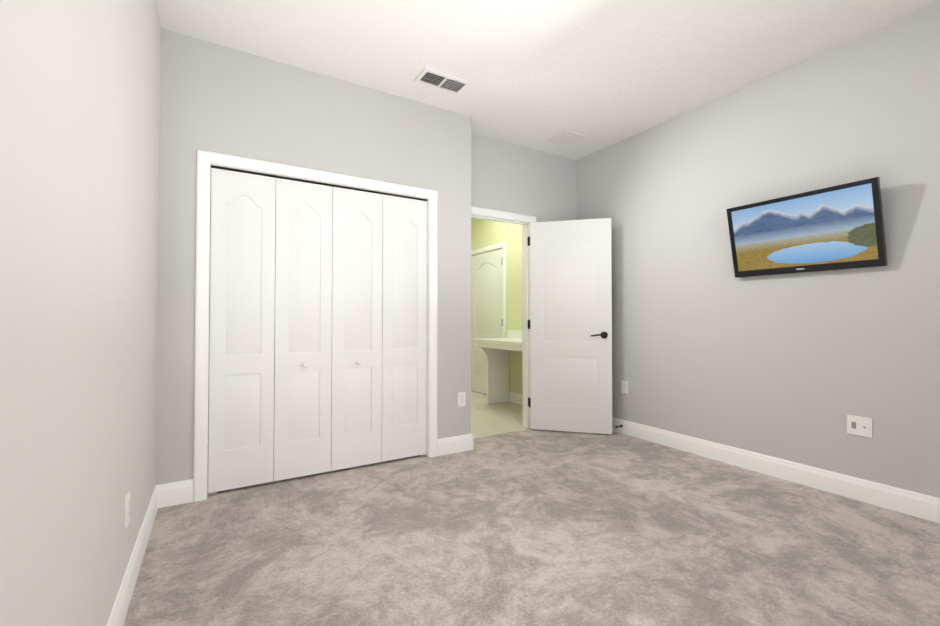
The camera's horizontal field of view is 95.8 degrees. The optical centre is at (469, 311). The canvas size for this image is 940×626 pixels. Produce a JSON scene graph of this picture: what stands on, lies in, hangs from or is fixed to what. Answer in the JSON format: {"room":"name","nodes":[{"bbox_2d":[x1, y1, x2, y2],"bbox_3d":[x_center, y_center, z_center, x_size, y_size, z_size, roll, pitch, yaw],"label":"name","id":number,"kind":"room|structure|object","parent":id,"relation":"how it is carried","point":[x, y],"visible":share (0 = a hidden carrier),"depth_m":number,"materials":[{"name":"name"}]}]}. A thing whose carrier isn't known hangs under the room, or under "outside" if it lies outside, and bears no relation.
{"room":"empty bedroom","nodes":[
{"label":"empty bedroom","id":0,"kind":"room"},
{"bbox_2d":[0,0,160,625],"bbox_3d":[-0.895,-0.290,0.832,0.120,2.791,5.483,1,-1,-31],"label":"wall","id":1,"kind":"structure","parent":0,"point":[80,80],"depth_m":1.01,"materials":[{"name":"grey paint"}]},
{"bbox_2d":[125,492,129,527],"bbox_3d":[-1.309,0.758,1.626,0.008,0.115,0.070,1,-1,-31],"label":"outlet","id":2,"kind":"object","parent":1,"relation":"attached to","point":[127,509],"visible":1,"depth_m":1.61,"materials":[{"name":"white plastic"}]},
{"bbox_2d":[106,484,161,625],"bbox_3d":[-0.645,1.035,0.523,0.013,0.131,4.493,1,-1,-31],"label":"baseboard","id":3,"kind":"structure","parent":1,"relation":"attached to","point":[118,614],"depth_m":1.74,"materials":[{"name":"white wood"}]},
{"bbox_2d":[208,199,210,441],"bbox_3d":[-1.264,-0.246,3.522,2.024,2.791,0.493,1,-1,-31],"label":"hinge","id":4,"kind":"structure","parent":0,"point":[209,320],"depth_m":3.23,"materials":[{"name":"grey metal"}]},
{"bbox_2d":[156,28,458,484],"bbox_3d":[-0.982,-0.254,3.034,2.004,2.791,0.120,1,-1,-31],"label":"wall","id":5,"kind":"structure","parent":0,"point":[214,97],"depth_m":2.75,"materials":[{"name":"grey paint"}]},
{"bbox_2d":[193,149,437,501],"bbox_3d":[-0.989,0.111,3.023,1.518,2.060,0.121,1,-1,-31],"label":"door frame","id":6,"kind":"structure","parent":5,"relation":"attached to","point":[269,173],"depth_m":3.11,"materials":[{"name":"white wood"}]},
{"bbox_2d":[208,165,426,495],"bbox_3d":[-0.974,0.119,2.997,1.476,2.035,0.069,1,-1,-31],"label":"bifold closet door","id":7,"kind":"structure","parent":5,"relation":"in","point":[318,333],"depth_m":2.93,"materials":[{"name":"white wood"}]},
{"bbox_2d":[437,433,472,455],"bbox_3d":[-0.117,1.083,3.455,0.333,0.131,0.013,1,-1,-31],"label":"baseboard","id":8,"kind":"structure","parent":5,"relation":"attached to","point":[449,445],"depth_m":3.45,"materials":[{"name":"white wood"}]},
{"bbox_2d":[459,113,470,434],"bbox_3d":[-0.138,-0.243,3.692,0.120,2.791,0.377,1,-1,-31],"label":"wall","id":9,"kind":"structure","parent":0,"point":[464,264],"depth_m":3.53,"materials":[{"name":"grey paint"}]},
{"bbox_2d":[458,392,465,406],"bbox_3d":[-0.067,0.724,3.494,0.070,0.115,0.008,1,-1,-31],"label":"outlet","id":10,"kind":"object","parent":9,"relation":"attached to","point":[461,398],"visible":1,"depth_m":3.49,"materials":[{"name":"white plastic"}]},
{"bbox_2d":[471,391,528,437],"bbox_3d":[-0.147,1.229,5.121,1.604,0.094,2.338,1,-1,-31],"label":"floor","id":11,"kind":"structure","parent":0,"point":[494,419],"depth_m":4.70,"materials":[{"name":"beige tile"}]},
{"bbox_2d":[472,330,521,403],"bbox_3d":[0.554,0.706,4.975,0.557,0.935,1.126,1,-1,-31],"label":"bathroom vanity","id":12,"kind":"object","parent":11,"relation":"on","point":[496,351],"visible":0.46,"depth_m":5.43,"materials":[{"name":"white"}]},
{"bbox_2d":[471,132,576,221],"bbox_3d":[0.483,-0.235,4.215,1.484,2.791,0.120,1,-1,-31],"label":"wall","id":13,"kind":"structure","parent":0,"point":[541,186],"depth_m":4.18,"materials":[{"name":"grey paint"}]},
{"bbox_2d":[471,206,535,428],"bbox_3d":[0.239,0.102,4.063,0.906,2.112,0.158,1,-1,-31],"label":"door frame","id":14,"kind":"structure","parent":13,"relation":"attached to","point":[526,318],"depth_m":4.23,"materials":[{"name":"white wood"}]},
{"bbox_2d":[528,218,611,433],"bbox_3d":[0.948,0.137,4.098,0.553,2.020,0.618,1,-1,-31],"label":"entry door","id":15,"kind":"structure","parent":13,"relation":"in","point":[570,324],"depth_m":4.06,"materials":[{"name":"white wood"}]},
{"bbox_2d":[123,429,939,625],"bbox_3d":[0.702,1.171,1.769,3.608,0.100,5.243,1,-1,-31],"label":"floor carpet","id":16,"kind":"object","parent":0,"point":[531,527],"visible":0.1,"depth_m":2.02,"materials":[{"name":"beige carpet"}]},
{"bbox_2d":[156,0,939,159],"bbox_3d":[0.223,-1.707,2.612,3.848,0.100,7.340,1,-1,-31],"label":"ceiling","id":17,"kind":"structure","parent":0,"point":[601,74],"depth_m":2.65,"materials":[{"name":"white paint"}]},
{"bbox_2d":[414,67,470,94],"bbox_3d":[-0.196,-1.643,3.047,0.360,0.012,0.190,1,-1,-31],"label":"ceiling vent","id":18,"kind":"object","parent":17,"relation":"in","point":[432,78],"visible":0.98,"depth_m":3.04,"materials":[{"name":"white metal"}]},
{"bbox_2d":[541,129,587,147],"bbox_3d":[0.891,-1.629,4.018,0.305,0.008,0.298,1,-1,-31],"label":"ceiling vent","id":19,"kind":"object","parent":17,"relation":"in","point":[563,138],"visible":1,"depth_m":4.00,"materials":[{"name":"white metal"}]},
{"bbox_2d":[471,2,939,497],"bbox_3d":[1.820,-0.246,3.550,0.120,2.791,7.340,1,-1,-31],"label":"wall","id":20,"kind":"structure","parent":0,"point":[707,345],"depth_m":2.88,"materials":[{"name":"grey paint"}]},
{"bbox_2d":[471,249,501,393],"bbox_3d":[0.237,0.169,6.073,0.053,2.020,0.846,1,-1,-31],"label":"bathroom door","id":21,"kind":"structure","parent":20,"relation":"in","point":[486,294],"depth_m":6.12,"materials":[{"name":"white wood"}]},
{"bbox_2d":[471,242,505,337],"bbox_3d":[0.218,0.135,6.069,0.019,2.112,0.984,1,-1,-31],"label":"door frame","id":22,"kind":"structure","parent":20,"relation":"attached to","point":[502,245],"depth_m":5.68,"materials":[{"name":"white wood"}]},
{"bbox_2d":[509,392,522,405],"bbox_3d":[0.779,1.110,5.129,0.013,0.131,1.178,1,-1,-31],"label":"baseboard","id":23,"kind":"structure","parent":20,"relation":"attached to","point":[516,398],"depth_m":5.43,"materials":[{"name":"white wood"}]},
{"bbox_2d":[622,381,627,393],"bbox_3d":[1.460,0.714,4.008,0.008,0.115,0.070,1,-1,-31],"label":"outlet","id":24,"kind":"object","parent":20,"relation":"attached to","point":[624,386],"visible":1,"depth_m":4.00,"materials":[{"name":"white plastic"}]},
{"bbox_2d":[612,417,939,523],"bbox_3d":[2.369,1.067,2.487,0.013,0.131,4.750,1,-1,-31],"label":"baseboard","id":25,"kind":"structure","parent":20,"relation":"attached to","point":[918,505],"depth_m":2.80,"materials":[{"name":"white wood"}]},
{"bbox_2d":[726,177,887,277],"bbox_3d":[2.135,-0.503,2.765,0.150,0.501,0.820,1,-1,-31],"label":"tv","id":26,"kind":"object","parent":20,"relation":"attached to","point":[838,227],"visible":0.98,"depth_m":2.69,"materials":[{"name":"black"}]},
{"bbox_2d":[847,415,872,437],"bbox_3d":[2.334,0.689,2.548,0.016,0.115,0.116,1,-1,-31],"label":"outlet plate","id":27,"kind":"object","parent":20,"relation":"attached to","point":[859,425],"visible":1,"depth_m":2.55,"materials":[{"name":"white plastic"}]}
]}

